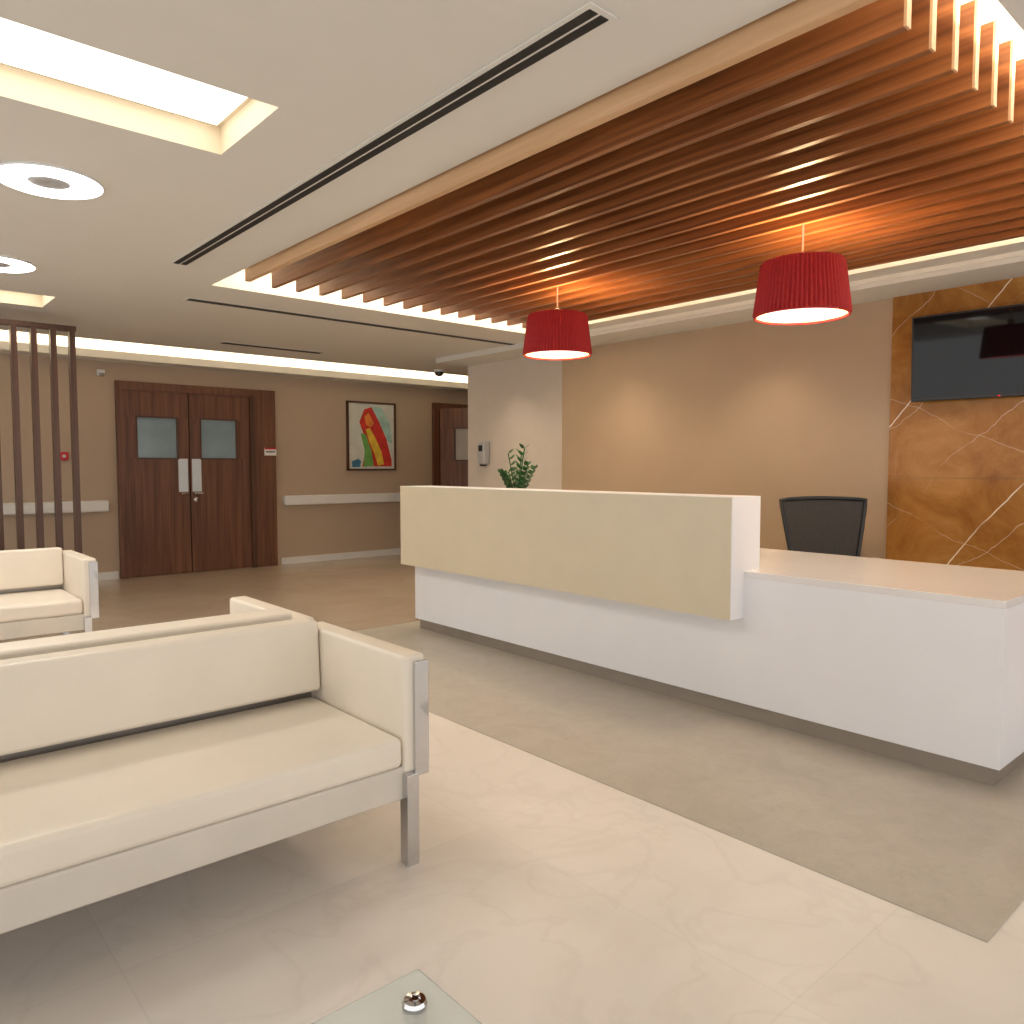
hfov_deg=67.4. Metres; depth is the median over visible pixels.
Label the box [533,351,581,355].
diffuser
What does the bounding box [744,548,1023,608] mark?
countertop
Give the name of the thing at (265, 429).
frame
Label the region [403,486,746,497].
countertop
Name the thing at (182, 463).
plate
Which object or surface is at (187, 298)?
ceiling vent
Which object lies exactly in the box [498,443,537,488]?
plant
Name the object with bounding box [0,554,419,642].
floor
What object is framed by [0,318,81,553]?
divider
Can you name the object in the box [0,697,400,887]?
seat cushion
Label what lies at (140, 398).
door
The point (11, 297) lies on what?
tray
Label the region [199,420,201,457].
bead
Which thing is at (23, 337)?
cove
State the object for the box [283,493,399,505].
wall handrail
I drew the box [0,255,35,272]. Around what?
recessed light
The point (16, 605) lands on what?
seat cushion
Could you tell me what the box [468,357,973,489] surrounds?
wall
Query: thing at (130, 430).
leaf
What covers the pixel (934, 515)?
cladding
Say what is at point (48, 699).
cushion
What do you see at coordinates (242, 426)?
leaf
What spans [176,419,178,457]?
bead
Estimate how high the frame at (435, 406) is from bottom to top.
2.280 m
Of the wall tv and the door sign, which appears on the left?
the door sign
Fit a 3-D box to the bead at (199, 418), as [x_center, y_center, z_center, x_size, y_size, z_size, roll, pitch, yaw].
[-3.656,-1.151,9.568,0.470,0.020,0.008,-3,4,-41]
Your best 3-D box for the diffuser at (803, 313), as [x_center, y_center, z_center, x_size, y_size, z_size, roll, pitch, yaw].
[1.458,-1.005,3.869,0.330,0.005,0.330,-3,4,-41]
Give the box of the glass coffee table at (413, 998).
[312,969,481,1023]
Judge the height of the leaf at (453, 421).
2.180 m
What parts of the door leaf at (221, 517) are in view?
leaf glass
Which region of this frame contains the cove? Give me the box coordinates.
[0,330,467,382]
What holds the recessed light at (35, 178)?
in the ceiling at (338, 73)
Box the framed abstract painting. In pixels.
[346,400,395,470]
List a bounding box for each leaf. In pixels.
[125,417,135,457]
[126,458,191,577]
[176,419,188,457]
[188,419,199,457]
[189,420,251,571]
[235,421,249,457]
[440,408,467,486]
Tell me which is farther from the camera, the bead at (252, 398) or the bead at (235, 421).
the bead at (252, 398)
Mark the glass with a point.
(156, 436)
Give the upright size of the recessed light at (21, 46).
0.010 m
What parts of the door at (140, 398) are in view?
frame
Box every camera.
[97,369,104,375]
[434,369,444,375]
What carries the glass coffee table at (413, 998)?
on the floor at (539, 891)
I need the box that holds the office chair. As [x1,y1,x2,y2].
[779,496,882,558]
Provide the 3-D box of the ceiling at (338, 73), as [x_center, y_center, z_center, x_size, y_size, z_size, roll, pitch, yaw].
[0.239,-1.735,4.568,14.500,0.330,12.700,-3,4,-41]
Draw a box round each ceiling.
[0,0,1023,375]
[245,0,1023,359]
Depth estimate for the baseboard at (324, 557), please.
10.79 m
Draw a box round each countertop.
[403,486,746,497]
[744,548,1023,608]
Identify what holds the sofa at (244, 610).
on the floor at (539, 891)
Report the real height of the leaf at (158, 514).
1.400 m
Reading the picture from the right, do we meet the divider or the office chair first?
the office chair
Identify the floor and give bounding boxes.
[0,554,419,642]
[0,712,1023,1023]
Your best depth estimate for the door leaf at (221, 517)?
9.64 m
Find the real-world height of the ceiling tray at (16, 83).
0.110 m
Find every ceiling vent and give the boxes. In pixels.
[169,1,618,265]
[182,297,515,344]
[218,341,324,353]
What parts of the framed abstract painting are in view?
frame, frame, frame, frame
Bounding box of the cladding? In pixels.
[886,277,1023,570]
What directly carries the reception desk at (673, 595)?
on the inlay
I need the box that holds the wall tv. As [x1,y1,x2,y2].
[911,303,1023,401]
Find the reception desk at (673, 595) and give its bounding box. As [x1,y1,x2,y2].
[400,486,1023,786]
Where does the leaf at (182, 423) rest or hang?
attached to the leaf at (158, 514)
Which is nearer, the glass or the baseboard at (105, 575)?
the baseboard at (105, 575)
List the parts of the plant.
stem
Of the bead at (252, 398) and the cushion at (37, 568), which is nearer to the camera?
the cushion at (37, 568)
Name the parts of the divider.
rail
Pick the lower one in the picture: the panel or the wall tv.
the panel
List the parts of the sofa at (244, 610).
arm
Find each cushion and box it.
[0,547,63,589]
[0,589,82,622]
[0,618,319,755]
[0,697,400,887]
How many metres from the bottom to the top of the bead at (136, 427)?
0.470 m
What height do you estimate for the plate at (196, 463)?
0.400 m
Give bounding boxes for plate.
[178,459,188,491]
[192,459,201,491]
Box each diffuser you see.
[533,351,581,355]
[767,308,836,318]
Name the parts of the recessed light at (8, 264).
plate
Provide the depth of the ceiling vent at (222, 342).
8.33 m
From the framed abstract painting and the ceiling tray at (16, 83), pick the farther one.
the framed abstract painting
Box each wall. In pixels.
[0,353,467,577]
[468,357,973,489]
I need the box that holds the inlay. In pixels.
[354,621,1023,942]
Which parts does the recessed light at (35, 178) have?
plate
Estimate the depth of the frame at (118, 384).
8.86 m
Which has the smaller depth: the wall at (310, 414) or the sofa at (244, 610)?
the sofa at (244, 610)
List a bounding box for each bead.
[135,415,177,418]
[135,417,137,457]
[136,458,178,459]
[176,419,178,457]
[199,418,236,420]
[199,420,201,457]
[200,458,237,459]
[235,421,237,457]
[250,396,257,567]
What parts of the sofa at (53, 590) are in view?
rail, arm, leg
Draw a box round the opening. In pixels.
[439,410,439,462]
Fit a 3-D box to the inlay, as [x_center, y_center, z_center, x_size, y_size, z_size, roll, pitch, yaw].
[1.108,1.005,5.038,3.585,0.004,4.680,-3,4,-41]
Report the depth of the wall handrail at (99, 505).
8.46 m
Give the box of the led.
[589,250,1023,332]
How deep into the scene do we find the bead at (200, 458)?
9.59 m
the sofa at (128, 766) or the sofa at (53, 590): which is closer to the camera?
the sofa at (128, 766)
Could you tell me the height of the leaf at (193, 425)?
0.470 m
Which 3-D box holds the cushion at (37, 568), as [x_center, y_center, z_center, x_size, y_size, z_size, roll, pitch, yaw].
[-3.819,0.415,5.033,1.524,0.265,0.125,-3,1,-41]
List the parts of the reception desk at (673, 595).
panel, panel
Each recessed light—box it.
[0,17,246,124]
[0,161,104,199]
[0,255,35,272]
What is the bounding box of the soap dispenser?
[478,441,488,465]
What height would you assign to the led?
0.029 m
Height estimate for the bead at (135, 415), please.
0.020 m
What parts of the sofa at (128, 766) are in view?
rail, arm, leg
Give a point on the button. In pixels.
(64, 455)
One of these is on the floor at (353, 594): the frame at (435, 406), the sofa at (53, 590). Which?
the sofa at (53, 590)
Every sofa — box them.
[0,547,98,639]
[0,596,313,659]
[0,618,428,933]
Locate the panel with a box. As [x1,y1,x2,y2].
[730,496,760,620]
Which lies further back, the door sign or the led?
the door sign
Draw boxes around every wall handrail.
[3,500,108,514]
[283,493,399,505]
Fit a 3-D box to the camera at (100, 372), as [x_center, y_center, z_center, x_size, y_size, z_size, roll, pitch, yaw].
[-4.647,-1.576,8.693,0.080,0.080,0.080,-3,4,-41]
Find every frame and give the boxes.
[114,380,128,578]
[249,389,277,566]
[432,403,439,485]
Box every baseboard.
[98,571,118,580]
[281,548,400,563]
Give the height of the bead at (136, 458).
0.020 m
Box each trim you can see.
[0,349,467,390]
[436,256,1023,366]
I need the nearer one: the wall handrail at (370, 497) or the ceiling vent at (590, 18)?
the ceiling vent at (590, 18)
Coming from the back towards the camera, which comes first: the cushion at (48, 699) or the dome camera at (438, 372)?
the dome camera at (438, 372)
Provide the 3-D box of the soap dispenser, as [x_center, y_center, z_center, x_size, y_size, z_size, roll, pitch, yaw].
[-0.342,-0.701,9.244,0.104,0.300,0.120,-3,4,-41]
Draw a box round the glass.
[137,417,176,457]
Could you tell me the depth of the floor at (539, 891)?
2.16 m
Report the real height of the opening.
2.180 m
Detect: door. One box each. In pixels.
[123,381,249,421]
[439,403,467,409]
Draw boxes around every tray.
[0,62,278,154]
[0,290,54,306]
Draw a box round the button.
[60,452,68,459]
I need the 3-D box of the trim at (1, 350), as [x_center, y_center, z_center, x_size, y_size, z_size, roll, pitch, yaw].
[-3.883,-1.768,9.206,14.400,0.055,0.300,-3,4,-41]
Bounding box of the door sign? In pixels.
[264,448,275,455]

